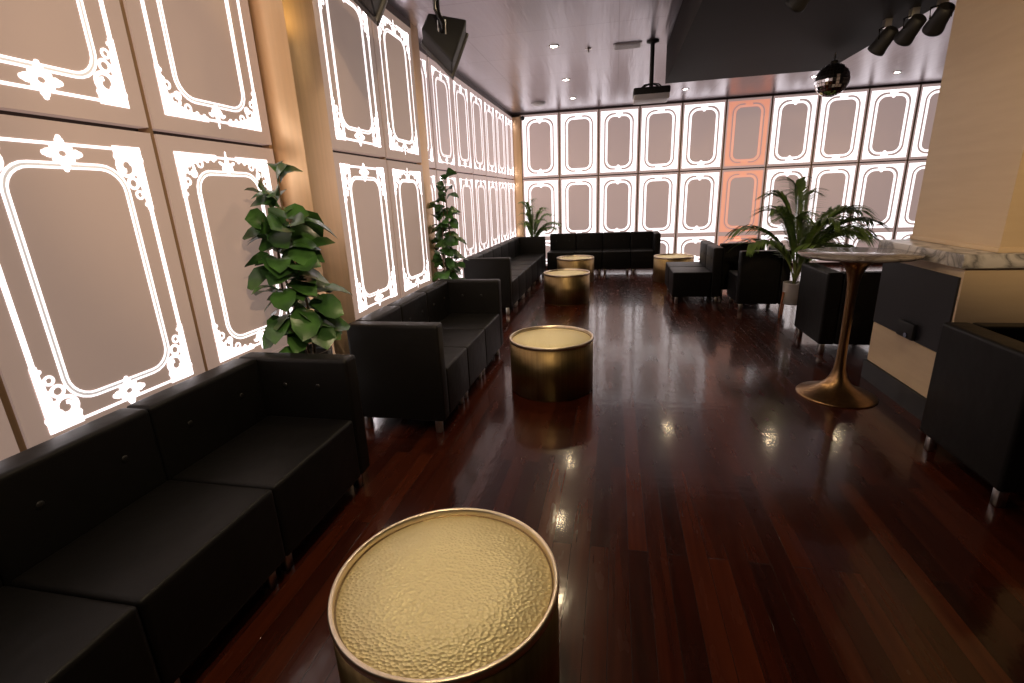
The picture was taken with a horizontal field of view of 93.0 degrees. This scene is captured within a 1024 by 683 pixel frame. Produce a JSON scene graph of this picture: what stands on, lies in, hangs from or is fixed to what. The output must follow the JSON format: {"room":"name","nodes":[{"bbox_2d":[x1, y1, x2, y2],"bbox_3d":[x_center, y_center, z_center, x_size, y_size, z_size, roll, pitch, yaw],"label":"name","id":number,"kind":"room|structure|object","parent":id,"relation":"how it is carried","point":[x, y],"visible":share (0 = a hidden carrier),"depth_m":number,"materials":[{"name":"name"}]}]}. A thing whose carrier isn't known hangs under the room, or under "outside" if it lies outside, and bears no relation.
{"room":"entertainment venue","nodes":[
{"label":"entertainment venue","id":0,"kind":"room"},
{"bbox_2d":[0,110,511,179],"bbox_3d":[-1.498,-1.178,4.013,0.215,3.200,14.395,1,17,12],"label":"wall","id":1,"kind":"structure","parent":0,"point":[1,111],"depth_m":2.17,"materials":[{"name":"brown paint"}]},
{"bbox_2d":[0,399,19,460],"bbox_3d":[-1.947,-0.013,1.246,0.064,1.236,0.833,1,17,12],"label":"light panel","id":2,"kind":"object","parent":1,"relation":"attached to","point":[8,444],"visible":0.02,"depth_m":1.75,"materials":[{"name":"beige plastic"}]},
{"bbox_2d":[0,375,26,451],"bbox_3d":[-1.880,-0.434,1.564,0.052,3.075,0.028,1,17,12],"label":"trim","id":3,"kind":"structure","parent":1,"relation":"attached to","point":[4,398],"depth_m":1.77,"materials":[{"name":"brown metal"}]},
{"bbox_2d":[0,0,148,128],"bbox_3d":[-1.824,-1.450,1.702,0.064,1.201,0.833,1,17,12],"label":"light panel","id":4,"kind":"object","parent":1,"relation":"attached to","point":[65,59],"visible":1,"depth_m":1.93,"materials":[{"name":"white plastic"}]},
{"bbox_2d":[0,114,204,448],"bbox_3d":[-1.774,-0.260,2.055,0.064,1.236,0.833,1,17,12],"label":"light panel","id":5,"kind":"object","parent":1,"relation":"attached to","point":[96,318],"visible":0.99,"depth_m":1.99,"materials":[{"name":"white"}]},
{"bbox_2d":[119,0,207,371],"bbox_3d":[-1.707,-0.680,2.373,0.052,3.075,0.028,1,17,12],"label":"trim","id":6,"kind":"structure","parent":1,"relation":"attached to","point":[145,130],"depth_m":2.33,"materials":[{"name":"brown metal"}]},
{"bbox_2d":[123,0,271,144],"bbox_3d":[-1.651,-1.697,2.511,0.064,1.201,0.833,1,17,12],"label":"light panel","id":7,"kind":"object","parent":1,"relation":"attached to","point":[197,61],"visible":1,"depth_m":2.53,"materials":[{"name":"white"}]},
{"bbox_2d":[154,134,293,369],"bbox_3d":[-1.601,-0.506,2.864,0.064,1.236,0.833,1,17,12],"label":"light panel","id":8,"kind":"object","parent":1,"relation":"attached to","point":[206,182],"visible":0.77,"depth_m":2.68,"materials":[{"name":"white"}]},
{"bbox_2d":[419,51,435,167],"bbox_3d":[-1.038,-2.572,5.380,0.064,1.201,0.656,1,17,12],"label":"light panel","id":9,"kind":"object","parent":1,"relation":"attached to","point":[423,58],"visible":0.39,"depth_m":5.57,"materials":[{"name":"beige plastic"}]},
{"bbox_2d":[429,169,443,271],"bbox_3d":[-0.988,-1.381,5.733,0.064,1.236,0.656,1,17,12],"label":"light panel","id":10,"kind":"object","parent":1,"relation":"attached to","point":[433,180],"visible":0.25,"depth_m":5.83,"materials":[{"name":"beige plastic"}]},
{"bbox_2d":[427,57,456,170],"bbox_3d":[-0.885,-2.790,6.096,0.064,1.201,0.779,1,17,12],"label":"light panel","id":11,"kind":"object","parent":1,"relation":"attached to","point":[439,81],"visible":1,"depth_m":6.03,"materials":[{"name":"beige plastic"}]},
{"bbox_2d":[436,170,462,268],"bbox_3d":[-0.835,-1.600,6.448,0.064,1.236,0.779,1,17,12],"label":"light panel","id":12,"kind":"object","parent":1,"relation":"attached to","point":[451,180],"visible":0.38,"depth_m":6.50,"materials":[{"name":"beige plastic"}]},
{"bbox_2d":[450,77,472,172],"bbox_3d":[-0.723,-3.022,6.854,0.064,1.201,0.779,1,17,12],"label":"light panel","id":13,"kind":"object","parent":1,"relation":"attached to","point":[459,89],"visible":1,"depth_m":6.81,"materials":[{"name":"beige"}]},
{"bbox_2d":[419,44,511,116],"bbox_3d":[-0.580,-3.875,7.466,0.065,0.065,5.495,1,17,12],"label":"trim","id":14,"kind":"structure","parent":1,"relation":"attached to","point":[421,49],"depth_m":7.42,"materials":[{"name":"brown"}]},
{"bbox_2d":[457,173,477,257],"bbox_3d":[-0.673,-1.831,7.206,0.064,1.236,0.779,1,17,12],"label":"light panel","id":15,"kind":"object","parent":1,"relation":"attached to","point":[465,181],"visible":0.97,"depth_m":7.16,"materials":[{"name":"beige plastic"}]},
{"bbox_2d":[468,86,485,174],"bbox_3d":[-0.561,-3.253,7.612,0.064,1.201,0.779,1,17,12],"label":"light panel","id":16,"kind":"object","parent":1,"relation":"attached to","point":[475,99],"visible":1,"depth_m":7.56,"materials":[{"name":"white plastic"}]},
{"bbox_2d":[473,175,489,251],"bbox_3d":[-0.511,-2.062,7.964,0.064,1.236,0.779,1,17,12],"label":"light panel","id":17,"kind":"object","parent":1,"relation":"attached to","point":[480,182],"visible":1,"depth_m":7.91,"materials":[{"name":"white"}]},
{"bbox_2d":[482,96,496,176],"bbox_3d":[-0.399,-3.484,8.370,0.064,1.201,0.779,1,17,12],"label":"light panel","id":18,"kind":"object","parent":1,"relation":"attached to","point":[488,107],"visible":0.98,"depth_m":8.32,"materials":[{"name":"white"}]},
{"bbox_2d":[486,177,499,246],"bbox_3d":[-0.349,-2.294,8.722,0.064,1.236,0.779,1,17,12],"label":"light panel","id":19,"kind":"object","parent":1,"relation":"attached to","point":[492,183],"visible":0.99,"depth_m":8.67,"materials":[{"name":"white plastic"}]},
{"bbox_2d":[494,105,506,177],"bbox_3d":[-0.237,-3.715,9.128,0.064,1.201,0.779,1,17,12],"label":"light panel","id":20,"kind":"object","parent":1,"relation":"attached to","point":[499,114],"visible":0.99,"depth_m":9.08,"materials":[{"name":"white plastic"}]},
{"bbox_2d":[497,178,508,242],"bbox_3d":[-0.187,-2.525,9.480,0.064,1.236,0.779,1,17,12],"label":"light panel","id":21,"kind":"object","parent":1,"relation":"attached to","point":[502,183],"visible":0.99,"depth_m":9.43,"materials":[{"name":"white plastic"}]},
{"bbox_2d":[504,112,513,178],"bbox_3d":[-0.078,-3.942,9.871,0.064,1.201,0.746,1,17,12],"label":"light panel","id":22,"kind":"object","parent":1,"relation":"attached to","point":[507,119],"visible":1,"depth_m":9.82,"materials":[{"name":"beige plastic"}]},
{"bbox_2d":[507,179,515,238],"bbox_3d":[-0.028,-2.752,10.223,0.064,1.236,0.746,1,17,12],"label":"light panel","id":23,"kind":"object","parent":1,"relation":"attached to","point":[510,183],"visible":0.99,"depth_m":10.18,"materials":[{"name":"beige"}]},
{"bbox_2d":[308,343,332,353],"bbox_3d":[-1.254,0.388,3.097,0.300,0.700,0.300,1,17,12],"label":"pot","id":24,"kind":"object","parent":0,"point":[316,349],"depth_m":3.04,"materials":[{"name":"black"}]},
{"bbox_2d":[333,150,416,163],"bbox_3d":[-1.232,-1.272,4.293,0.188,3.200,2.040,1,17,12],"label":"wall","id":25,"kind":"structure","parent":0,"point":[333,150],"depth_m":4.00,"materials":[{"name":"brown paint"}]},
{"bbox_2d":[248,0,355,354],"bbox_3d":[-1.392,-0.976,3.318,0.273,3.200,0.330,1,17,12],"label":"pillar","id":26,"kind":"structure","parent":25,"relation":"attached to","point":[284,31],"depth_m":3.08,"materials":[{"name":"gold metal"}]},
{"bbox_2d":[312,0,385,156],"bbox_3d":[-1.223,-2.042,3.616,0.064,1.201,0.845,1,17,12],"label":"light panel","id":27,"kind":"object","parent":25,"relation":"attached to","point":[344,31],"visible":0.91,"depth_m":3.59,"materials":[{"name":"beige"}]},
{"bbox_2d":[333,152,400,319],"bbox_3d":[-1.173,-0.851,3.969,0.064,1.236,0.845,1,17,12],"label":"light panel","id":28,"kind":"object","parent":25,"relation":"attached to","point":[362,182],"visible":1,"depth_m":3.90,"materials":[{"name":"beige plastic"}]},
{"bbox_2d":[371,8,421,162],"bbox_3d":[-1.052,-2.285,4.415,0.064,1.201,0.800,1,17,12],"label":"light panel","id":29,"kind":"object","parent":25,"relation":"attached to","point":[392,37],"visible":0.94,"depth_m":4.36,"materials":[{"name":"beige plastic"}]},
{"bbox_2d":[386,160,431,297],"bbox_3d":[-1.002,-1.095,4.768,0.064,1.236,0.800,1,17,12],"label":"light panel","id":30,"kind":"object","parent":25,"relation":"attached to","point":[406,183],"visible":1,"depth_m":4.69,"materials":[{"name":"beige plastic"}]},
{"bbox_2d":[410,23,438,282],"bbox_3d":[-1.010,-1.551,5.206,0.230,3.200,0.230,1,17,12],"label":"trim","id":31,"kind":"structure","parent":25,"relation":"attached to","point":[414,31],"depth_m":5.03,"materials":[{"name":"gold metal"}]},
{"bbox_2d":[179,265,1023,682],"bbox_3d":[2.763,0.480,3.662,8.863,0.120,14.495,1,17,12],"label":"floor","id":32,"kind":"structure","parent":0,"point":[702,518],"depth_m":2.42,"materials":[{"name":"brown wood"}]},
{"bbox_2d":[0,580,160,682],"bbox_3d":[-1.473,0.908,1.232,0.650,0.780,0.599,1,17,12],"label":"module","id":33,"kind":"object","parent":32,"relation":"on","point":[46,637],"visible":1,"depth_m":1.36,"materials":[{"name":"black leather"}]},
{"bbox_2d":[0,408,285,682],"bbox_3d":[-1.353,0.736,1.794,0.650,0.780,0.599,1,17,12],"label":"module","id":34,"kind":"object","parent":32,"relation":"on","point":[91,510],"visible":0.84,"depth_m":1.70,"materials":[{"name":"black leather"}]},
{"bbox_2d":[127,352,369,569],"bbox_3d":[-1.216,0.542,2.432,0.650,0.780,0.759,1,17,12],"label":"module","id":35,"kind":"object","parent":32,"relation":"on","point":[290,425],"visible":0.87,"depth_m":2.38,"materials":[{"name":"black leather"}]},
{"bbox_2d":[242,161,351,353],"bbox_3d":[-1.252,-0.141,2.937,0.513,1.804,0.553,9,20,33],"label":"pothos plant","id":36,"kind":"object","parent":32,"relation":"on","point":[320,327],"visible":0.81,"depth_m":2.77,"materials":[{"name":"green plant"}]},
{"bbox_2d":[347,306,468,432],"bbox_3d":[-0.726,0.181,3.580,0.650,0.780,0.604,1,17,12],"label":"module","id":37,"kind":"object","parent":32,"relation":"on","point":[405,370],"visible":0.94,"depth_m":3.29,"materials":[{"name":"black leather"}]},
{"bbox_2d":[387,292,486,397],"bbox_3d":[-0.610,0.016,4.121,0.650,0.780,0.549,1,17,12],"label":"module","id":38,"kind":"object","parent":32,"relation":"on","point":[413,306],"visible":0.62,"depth_m":4.06,"materials":[{"name":"black leather"}]},
{"bbox_2d":[327,508,559,682],"bbox_3d":[-0.194,0.933,1.555,0.692,0.446,0.692,1,17,12],"label":"table","id":39,"kind":"object","parent":32,"relation":"on","point":[449,595],"visible":1,"depth_m":1.42,"materials":[{"name":"gold metal"}]},
{"bbox_2d":[428,168,467,281],"bbox_3d":[-0.692,-0.924,5.370,0.440,1.878,0.405,-9,18,-21],"label":"pothos plant","id":40,"kind":"object","parent":32,"relation":"on","point":[451,238],"visible":0.72,"depth_m":5.25,"materials":[{"name":"green plant"}]},
{"bbox_2d":[415,279,502,374],"bbox_3d":[-0.485,-0.163,4.707,0.650,0.780,0.699,1,17,12],"label":"module","id":41,"kind":"object","parent":32,"relation":"on","point":[454,303],"visible":0.64,"depth_m":4.80,"materials":[{"name":"black leather"}]},
{"bbox_2d":[463,254,518,314],"bbox_3d":[-0.278,-0.825,6.915,0.650,0.780,0.589,1,17,12],"label":"module","id":42,"kind":"object","parent":32,"relation":"on","point":[476,266],"visible":0.6,"depth_m":6.59,"materials":[{"name":"black leather"}]},
{"bbox_2d":[476,249,525,304],"bbox_3d":[-0.160,-0.994,7.468,0.650,0.780,0.589,1,17,12],"label":"module","id":43,"kind":"object","parent":32,"relation":"on","point":[521,274],"visible":0.27,"depth_m":7.42,"materials":[{"name":"black leather"}]},
{"bbox_2d":[485,246,531,296],"bbox_3d":[-0.042,-1.163,8.022,0.650,0.780,0.589,1,17,12],"label":"module","id":44,"kind":"object","parent":32,"relation":"on","point":[496,249],"visible":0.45,"depth_m":7.95,"materials":[{"name":"black leather"}]},
{"bbox_2d":[495,242,536,289],"bbox_3d":[0.077,-1.332,8.575,0.650,0.780,0.589,1,17,12],"label":"module","id":45,"kind":"object","parent":32,"relation":"on","point":[504,245],"visible":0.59,"depth_m":8.52,"materials":[{"name":"black leather"}]},
{"bbox_2d":[504,239,541,284],"bbox_3d":[0.195,-1.500,9.128,0.650,0.780,0.589,1,17,12],"label":"module","id":46,"kind":"object","parent":32,"relation":"on","point":[511,243],"visible":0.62,"depth_m":9.07,"materials":[{"name":"black leather"}]},
{"bbox_2d":[509,236,545,278],"bbox_3d":[0.313,-1.669,9.682,0.650,0.780,0.589,1,17,12],"label":"module","id":47,"kind":"object","parent":32,"relation":"on","point":[536,245],"visible":0.59,"depth_m":9.76,"materials":[{"name":"black leather"}]},
{"bbox_2d":[516,198,562,236],"bbox_3d":[0.579,-2.201,10.146,1.010,1.514,0.775,-4,17,-5],"label":"potted palm","id":48,"kind":"object","parent":32,"relation":"on","point":[532,228],"visible":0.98,"depth_m":10.07,"materials":[{"name":"green plant"}]},
{"bbox_2d":[509,325,593,401],"bbox_3d":[0.332,0.167,4.068,0.692,0.446,0.692,-11,19,-27],"label":"table","id":49,"kind":"object","parent":32,"relation":"on","point":[550,363],"visible":1,"depth_m":3.81,"materials":[{"name":"gold metal"}]},
{"bbox_2d":[547,233,575,269],"bbox_3d":[1.046,-1.835,10.139,0.552,0.780,0.650,1,17,12],"label":"module","id":50,"kind":"object","parent":32,"relation":"on","point":[561,244],"visible":0.73,"depth_m":10.21,"materials":[{"name":"black leather"}]},
{"bbox_2d":[544,269,589,305],"bbox_3d":[0.831,-0.834,7.374,0.692,0.446,0.692,4,18,21],"label":"table","id":51,"kind":"object","parent":32,"relation":"on","point":[562,287],"visible":1,"depth_m":7.11,"materials":[{"name":"gold metal"}]},
{"bbox_2d":[557,255,593,281],"bbox_3d":[1.185,-1.352,9.074,0.692,0.446,0.692,-8,17,-17],"label":"table","id":52,"kind":"object","parent":32,"relation":"on","point":[586,262],"visible":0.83,"depth_m":8.81,"materials":[{"name":"gold metal"}]},
{"bbox_2d":[574,232,602,273],"bbox_3d":[1.588,-1.825,10.026,0.552,0.780,0.650,1,17,12],"label":"module","id":53,"kind":"object","parent":32,"relation":"on","point":[591,244],"visible":0.68,"depth_m":10.10,"materials":[{"name":"black leather"}]},
{"bbox_2d":[602,232,630,273],"bbox_3d":[2.130,-1.814,9.913,0.552,0.780,0.650,1,17,12],"label":"module","id":54,"kind":"object","parent":32,"relation":"on","point":[616,254],"visible":1,"depth_m":9.72,"materials":[{"name":"black leather"}]},
{"bbox_2d":[630,231,660,273],"bbox_3d":[2.672,-1.804,9.801,0.552,0.780,0.650,1,17,12],"label":"module","id":55,"kind":"object","parent":32,"relation":"on","point":[644,245],"visible":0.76,"depth_m":9.59,"materials":[{"name":"black leather"}]},
{"bbox_2d":[653,253,693,282],"bbox_3d":[2.890,-1.318,8.719,0.692,0.446,0.692,8,19,30],"label":"table","id":56,"kind":"object","parent":32,"relation":"on","point":[660,260],"visible":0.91,"depth_m":8.57,"materials":[{"name":"gold metal"}]},
{"bbox_2d":[665,240,714,295],"bbox_3d":[2.756,-1.149,7.576,0.650,0.780,0.559,1,17,12],"label":"module","id":57,"kind":"object","parent":32,"relation":"on","point":[703,246],"visible":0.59,"depth_m":7.50,"materials":[{"name":"black leather"}]},
{"bbox_2d":[668,244,723,303],"bbox_3d":[2.640,-0.983,7.033,0.650,0.780,0.559,1,17,12],"label":"module","id":58,"kind":"object","parent":32,"relation":"on","point":[706,281],"visible":1,"depth_m":6.81,"materials":[{"name":"black leather"}]},
{"bbox_2d":[720,242,764,295],"bbox_3d":[3.428,-1.137,7.441,0.599,0.780,0.650,1,17,12],"label":"module","id":59,"kind":"object","parent":32,"relation":"on","point":[731,257],"visible":0.25,"depth_m":7.12,"materials":[{"name":"black leather"}]},
{"bbox_2d":[727,246,791,310],"bbox_3d":[3.277,-0.850,6.494,0.599,0.780,0.650,1,17,12],"label":"module","id":60,"kind":"object","parent":32,"relation":"on","point":[758,279],"visible":0.77,"depth_m":6.20,"materials":[{"name":"black leather"}]},
{"bbox_2d":[723,176,890,317],"bbox_3d":[3.447,-1.084,5.728,1.704,1.651,1.364,-6,17,-11],"label":"potted palm","id":61,"kind":"object","parent":32,"relation":"on","point":[810,233],"visible":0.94,"depth_m":5.66,"materials":[{"name":"green plant"}]},
{"bbox_2d":[782,281,799,304],"bbox_3d":[3.418,-0.589,5.919,0.236,0.265,0.236,1,17,12],"label":"pot","id":62,"kind":"object","parent":61,"relation":"on","point":[790,290],"depth_m":5.85,"materials":[{"name":"grey ceramic"}]},
{"bbox_2d":[794,263,881,353],"bbox_3d":[3.271,-0.339,4.768,0.650,0.780,0.679,1,17,12],"label":"module","id":63,"kind":"object","parent":32,"relation":"on","point":[822,289],"visible":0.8,"depth_m":4.51,"materials":[{"name":"black leather"}]},
{"bbox_2d":[795,247,925,408],"bbox_3d":[2.462,-0.110,3.581,0.744,1.080,0.744,1,17,12],"label":"pedestal table","id":64,"kind":"object","parent":32,"relation":"on","point":[836,390],"visible":1,"depth_m":3.54,"materials":[{"name":"brown metal"}]},
{"bbox_2d":[861,260,1023,420],"bbox_3d":[3.893,-0.054,3.270,2.212,1.035,0.920,1,17,12],"label":"bar counter","id":65,"kind":"object","parent":32,"relation":"on","point":[928,295],"depth_m":3.29,"materials":[{"name":"grey paint"}]},
{"bbox_2d":[896,319,916,340],"bbox_3d":[2.791,-0.085,3.443,0.035,0.115,0.200,1,17,12],"label":"box light","id":66,"kind":"object","parent":65,"relation":"attached to","point":[906,329],"visible":1,"depth_m":3.42,"materials":[{"name":"black"}]},
{"bbox_2d":[878,239,1023,268],"bbox_3d":[3.911,-0.592,3.105,2.330,0.083,0.995,1,17,12],"label":"marble slab","id":67,"kind":"object","parent":65,"relation":"on","point":[954,256],"visible":0.76,"depth_m":2.97,"materials":[{"name":"beige stone"}]},
{"bbox_2d":[910,235,1023,252],"bbox_3d":[3.326,-0.662,3.225,0.745,0.029,0.925,1,17,12],"label":"column base","id":68,"kind":"structure","parent":67,"relation":"on","point":[939,241],"depth_m":3.08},
{"bbox_2d":[912,0,1023,247],"bbox_3d":[3.284,-1.658,2.930,0.725,2.050,0.905,1,17,12],"label":"column shaft","id":69,"kind":"object","parent":68,"relation":"on","point":[972,191],"visible":1,"depth_m":3.04,"materials":[{"name":"beige paint"}]},
{"bbox_2d":[920,322,1023,507],"bbox_3d":[2.701,0.360,2.488,0.650,0.780,0.659,1,17,12],"label":"armchair","id":70,"kind":"object","parent":32,"relation":"on","point":[974,407],"visible":1,"depth_m":2.47,"materials":[{"name":"black leather"}]},
{"bbox_2d":[388,0,956,114],"bbox_3d":[2.629,-2.691,2.723,8.863,0.100,14.495,1,17,12],"label":"ceiling","id":71,"kind":"structure","parent":0,"point":[507,55],"depth_m":6.22,"materials":[{"name":"paint"}]},
{"bbox_2d":[353,0,387,25],"bbox_3d":[-0.820,-2.104,2.598,0.405,0.675,0.436,-4,17,-4],"label":"ceiling speaker","id":72,"kind":"object","parent":71,"relation":"hanging from","point":[374,9],"visible":1,"depth_m":2.75,"materials":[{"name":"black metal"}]},
{"bbox_2d":[421,0,468,79],"bbox_3d":[-0.549,-2.505,3.912,0.405,0.675,0.436,-4,17,-4],"label":"ceiling speaker","id":73,"kind":"object","parent":71,"relation":"hanging from","point":[444,40],"visible":1,"depth_m":3.88,"materials":[{"name":"black plastic"}]},
{"bbox_2d":[421,33,468,79],"bbox_3d":[-0.557,-2.424,4.086,0.405,0.422,0.147,-4,17,-4],"label":"grille","id":74,"kind":"object","parent":73,"relation":"attached to","point":[451,74],"depth_m":4.07,"materials":[{"name":"grey metal"}]},
{"bbox_2d":[633,39,670,104],"bbox_3d":[1.623,-3.134,5.649,0.410,0.632,0.370,1,17,12],"label":"projector","id":75,"kind":"object","parent":71,"relation":"hanging from","point":[658,93],"visible":1,"depth_m":5.57,"materials":[{"name":"black"}]},
{"bbox_2d":[512,114,926,179],"bbox_3d":[4.141,-3.137,9.830,8.813,3.200,0.215,1,17,12],"label":"wall","id":76,"kind":"structure","parent":0,"point":[517,115],"depth_m":9.65,"materials":[{"name":"grey paint"}]},
{"bbox_2d":[512,117,523,236],"bbox_3d":[0.139,-3.141,10.516,0.200,3.140,0.090,1,17,12],"label":"trim","id":77,"kind":"structure","parent":76,"relation":"attached to","point":[516,127],"depth_m":10.34,"materials":[{"name":"gold metal"}]},
{"bbox_2d":[521,113,558,178],"bbox_3d":[0.591,-4.071,10.148,0.769,1.236,0.064,1,17,12],"label":"light panel","id":78,"kind":"object","parent":76,"relation":"attached to","point":[540,137],"visible":1,"depth_m":10.12,"materials":[{"name":"white"}]},
{"bbox_2d":[523,178,559,237],"bbox_3d":[0.642,-2.863,10.505,0.769,1.236,0.064,1,17,12],"label":"light panel","id":79,"kind":"object","parent":76,"relation":"attached to","point":[545,192],"visible":0.68,"depth_m":10.42,"materials":[{"name":"beige plastic"}]},
{"bbox_2d":[560,110,597,176],"bbox_3d":[1.373,-4.055,9.986,0.769,1.236,0.064,1,17,12],"label":"light panel","id":80,"kind":"object","parent":76,"relation":"attached to","point":[578,129],"visible":1,"depth_m":9.95,"materials":[{"name":"white plastic"}]},
{"bbox_2d":[560,176,597,233],"bbox_3d":[1.424,-2.848,10.343,0.769,1.236,0.064,1,17,12],"label":"light panel","id":81,"kind":"object","parent":76,"relation":"attached to","point":[578,194],"visible":0.93,"depth_m":10.30,"materials":[{"name":"beige plastic"}]},
{"bbox_2d":[598,174,636,232],"bbox_3d":[2.206,-2.833,10.180,0.769,1.236,0.064,1,17,12],"label":"light panel","id":82,"kind":"object","parent":76,"relation":"attached to","point":[617,193],"visible":0.87,"depth_m":10.13,"materials":[{"name":"white"}]},
{"bbox_2d":[599,106,638,174],"bbox_3d":[2.156,-4.040,9.823,0.769,1.236,0.064,1,17,12],"label":"light panel","id":83,"kind":"object","parent":76,"relation":"attached to","point":[618,127],"visible":1,"depth_m":9.79,"materials":[{"name":"white"}]},
{"bbox_2d":[637,172,677,234],"bbox_3d":[2.989,-2.817,10.018,0.769,1.236,0.064,1,17,12],"label":"light panel","id":84,"kind":"object","parent":76,"relation":"attached to","point":[657,192],"visible":0.89,"depth_m":9.98,"materials":[{"name":"white"}]},
{"bbox_2d":[639,103,681,172],"bbox_3d":[2.938,-4.025,9.660,0.769,1.236,0.064,1,17,12],"label":"light panel","id":85,"kind":"object","parent":76,"relation":"attached to","point":[660,125],"visible":1,"depth_m":9.63,"materials":[{"name":"white plastic"}]},
{"bbox_2d":[676,234,715,261],"bbox_3d":[3.808,-1.920,10.117,0.769,0.598,0.064,1,17,12],"label":"light panel","id":86,"kind":"object","parent":76,"relation":"attached to","point":[686,244],"visible":0.56,"depth_m":10.08,"materials":[{"name":"white"}]},
{"bbox_2d":[676,170,720,234],"bbox_3d":[3.771,-2.802,9.855,0.769,1.236,0.064,1,17,12],"label":"light panel","id":87,"kind":"object","parent":76,"relation":"attached to","point":[698,199],"visible":1,"depth_m":9.82,"materials":[{"name":"white"}]},
{"bbox_2d":[680,100,725,170],"bbox_3d":[3.720,-4.009,9.498,0.769,1.236,0.064,1,17,12],"label":"light panel","id":88,"kind":"object","parent":76,"relation":"attached to","point":[703,122],"visible":1,"depth_m":9.46,"materials":[{"name":"white plastic"}]},
{"bbox_2d":[520,81,940,114],"bbox_3d":[4.169,-4.611,9.214,8.163,0.028,0.075,1,17,12],"label":"trim","id":89,"kind":"structure","parent":76,"relation":"attached to","point":[933,82],"depth_m":9.21,"materials":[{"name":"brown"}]},
{"bbox_2d":[717,233,757,245],"bbox_3d":[4.590,-1.905,9.954,0.769,0.598,0.064,1,17,12],"label":"light panel","id":90,"kind":"object","parent":76,"relation":"attached to","point":[740,237],"visible":0.28,"depth_m":9.88,"materials":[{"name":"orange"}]},
{"bbox_2d":[718,168,764,233],"bbox_3d":[4.553,-2.787,9.693,0.769,1.236,0.064,1,17,12],"label":"light panel","id":91,"kind":"object","parent":76,"relation":"attached to","point":[740,188],"visible":0.83,"depth_m":9.65,"materials":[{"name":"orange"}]},
{"bbox_2d":[723,96,771,168],"bbox_3d":[4.502,-3.994,9.335,0.769,1.236,0.064,1,17,12],"label":"light panel","id":92,"kind":"object","parent":76,"relation":"attached to","point":[748,119],"visible":1,"depth_m":9.30,"materials":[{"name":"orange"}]},
{"bbox_2d":[760,166,809,232],"bbox_3d":[5.335,-2.772,9.530,0.769,1.236,0.064,1,17,12],"label":"light panel","id":93,"kind":"object","parent":76,"relation":"attached to","point":[794,173],"visible":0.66,"depth_m":9.46,"materials":[{"name":"white plastic"}]},
{"bbox_2d":[767,93,818,166],"bbox_3d":[5.284,-3.979,9.173,0.769,1.236,0.064,1,17,12],"label":"light panel","id":94,"kind":"object","parent":76,"relation":"attached to","point":[793,121],"visible":0.99,"depth_m":9.14,"materials":[{"name":"white"}]},
{"bbox_2d":[807,163,857,230],"bbox_3d":[6.117,-2.756,9.368,0.769,1.236,0.064,1,17,12],"label":"light panel","id":95,"kind":"object","parent":76,"relation":"attached to","point":[838,179],"visible":0.53,"depth_m":9.27,"materials":[{"name":"white"}]},
{"bbox_2d":[812,89,868,163],"bbox_3d":[6.066,-3.964,9.010,0.769,1.236,0.064,1,17,12],"label":"light panel","id":96,"kind":"object","parent":76,"relation":"attached to","point":[841,116],"visible":0.99,"depth_m":8.98,"materials":[{"name":"white plastic"}]},
{"bbox_2d":[847,230,893,247],"bbox_3d":[6.936,-1.859,9.466,0.769,0.598,0.064,1,17,12],"label":"light panel","id":97,"kind":"object","parent":76,"relation":"attached to","point":[882,234],"visible":0.13,"depth_m":9.38,"materials":[{"name":"white"}]},
{"bbox_2d":[850,161,905,229],"bbox_3d":[6.899,-2.741,9.205,0.769,1.236,0.064,1,17,12],"label":"light panel","id":98,"kind":"object","parent":76,"relation":"attached to","point":[878,184],"visible":0.77,"depth_m":9.14,"materials":[{"name":"white"}]},
{"bbox_2d":[860,85,919,161],"bbox_3d":[6.848,-3.948,8.848,0.769,1.236,0.064,1,17,12],"label":"light panel","id":99,"kind":"object","parent":76,"relation":"attached to","point":[891,110],"visible":1,"depth_m":8.81,"materials":[{"name":"white plastic"}]},
{"bbox_2d":[893,84,921,238],"bbox_3d":[7.277,-3.049,9.031,0.026,3.112,0.066,1,17,12],"label":"trim","id":100,"kind":"structure","parent":76,"relation":"attached to","point":[907,159],"depth_m":8.91,"materials":[{"name":"brown metal"}]},
{"bbox_2d":[896,160,925,229],"bbox_3d":[7.681,-2.726,9.043,0.769,1.236,0.064,1,17,12],"label":"light panel","id":101,"kind":"object","parent":76,"relation":"attached to","point":[914,173],"visible":0.3,"depth_m":9.06,"materials":[{"name":"white"}]},
{"bbox_2d":[909,83,940,158],"bbox_3d":[7.631,-3.933,8.685,0.769,1.236,0.064,1,17,12],"label":"light panel","id":102,"kind":"object","parent":76,"relation":"attached to","point":[929,94],"visible":0.23,"depth_m":8.70,"materials":[{"name":"white plastic"}]},
{"bbox_2d":[665,0,936,83],"bbox_3d":[1.721,-1.881,0.979,1.780,0.410,10.000,1,17,12],"label":"ceiling","id":103,"kind":"structure","parent":0,"point":[709,39],"depth_m":4.21,"materials":[{"name":"black paint"}]},
{"bbox_2d":[814,53,850,97],"bbox_3d":[3.230,-2.680,4.894,0.311,0.402,0.310,1,17,12],"label":"ball","id":104,"kind":"object","parent":103,"relation":"hanging from","point":[832,79],"visible":1,"depth_m":4.82,"materials":[{"name":"silver mirror"}]},
{"bbox_2d":[867,18,898,55],"bbox_3d":[3.020,-2.465,3.949,0.150,0.261,0.207,-5,17,-10],"label":"stage light","id":105,"kind":"object","parent":103,"relation":"hanging from","point":[882,42],"visible":0.98,"depth_m":3.91,"materials":[{"name":"black metal"}]},
{"bbox_2d":[893,7,926,45],"bbox_3d":[3.054,-2.407,3.725,0.157,0.248,0.210,1,17,12],"label":"stage light","id":106,"kind":"object","parent":103,"relation":"hanging from","point":[907,34],"visible":1,"depth_m":3.69,"materials":[{"name":"black metal"}]},
{"bbox_2d":[922,0,955,36],"bbox_3d":[3.096,-2.352,3.520,0.150,0.241,0.212,1,17,12],"label":"stage light","id":107,"kind":"object","parent":103,"relation":"hanging from","point":[935,26],"visible":0.99,"depth_m":3.49,"materials":[{"name":"black metal"}]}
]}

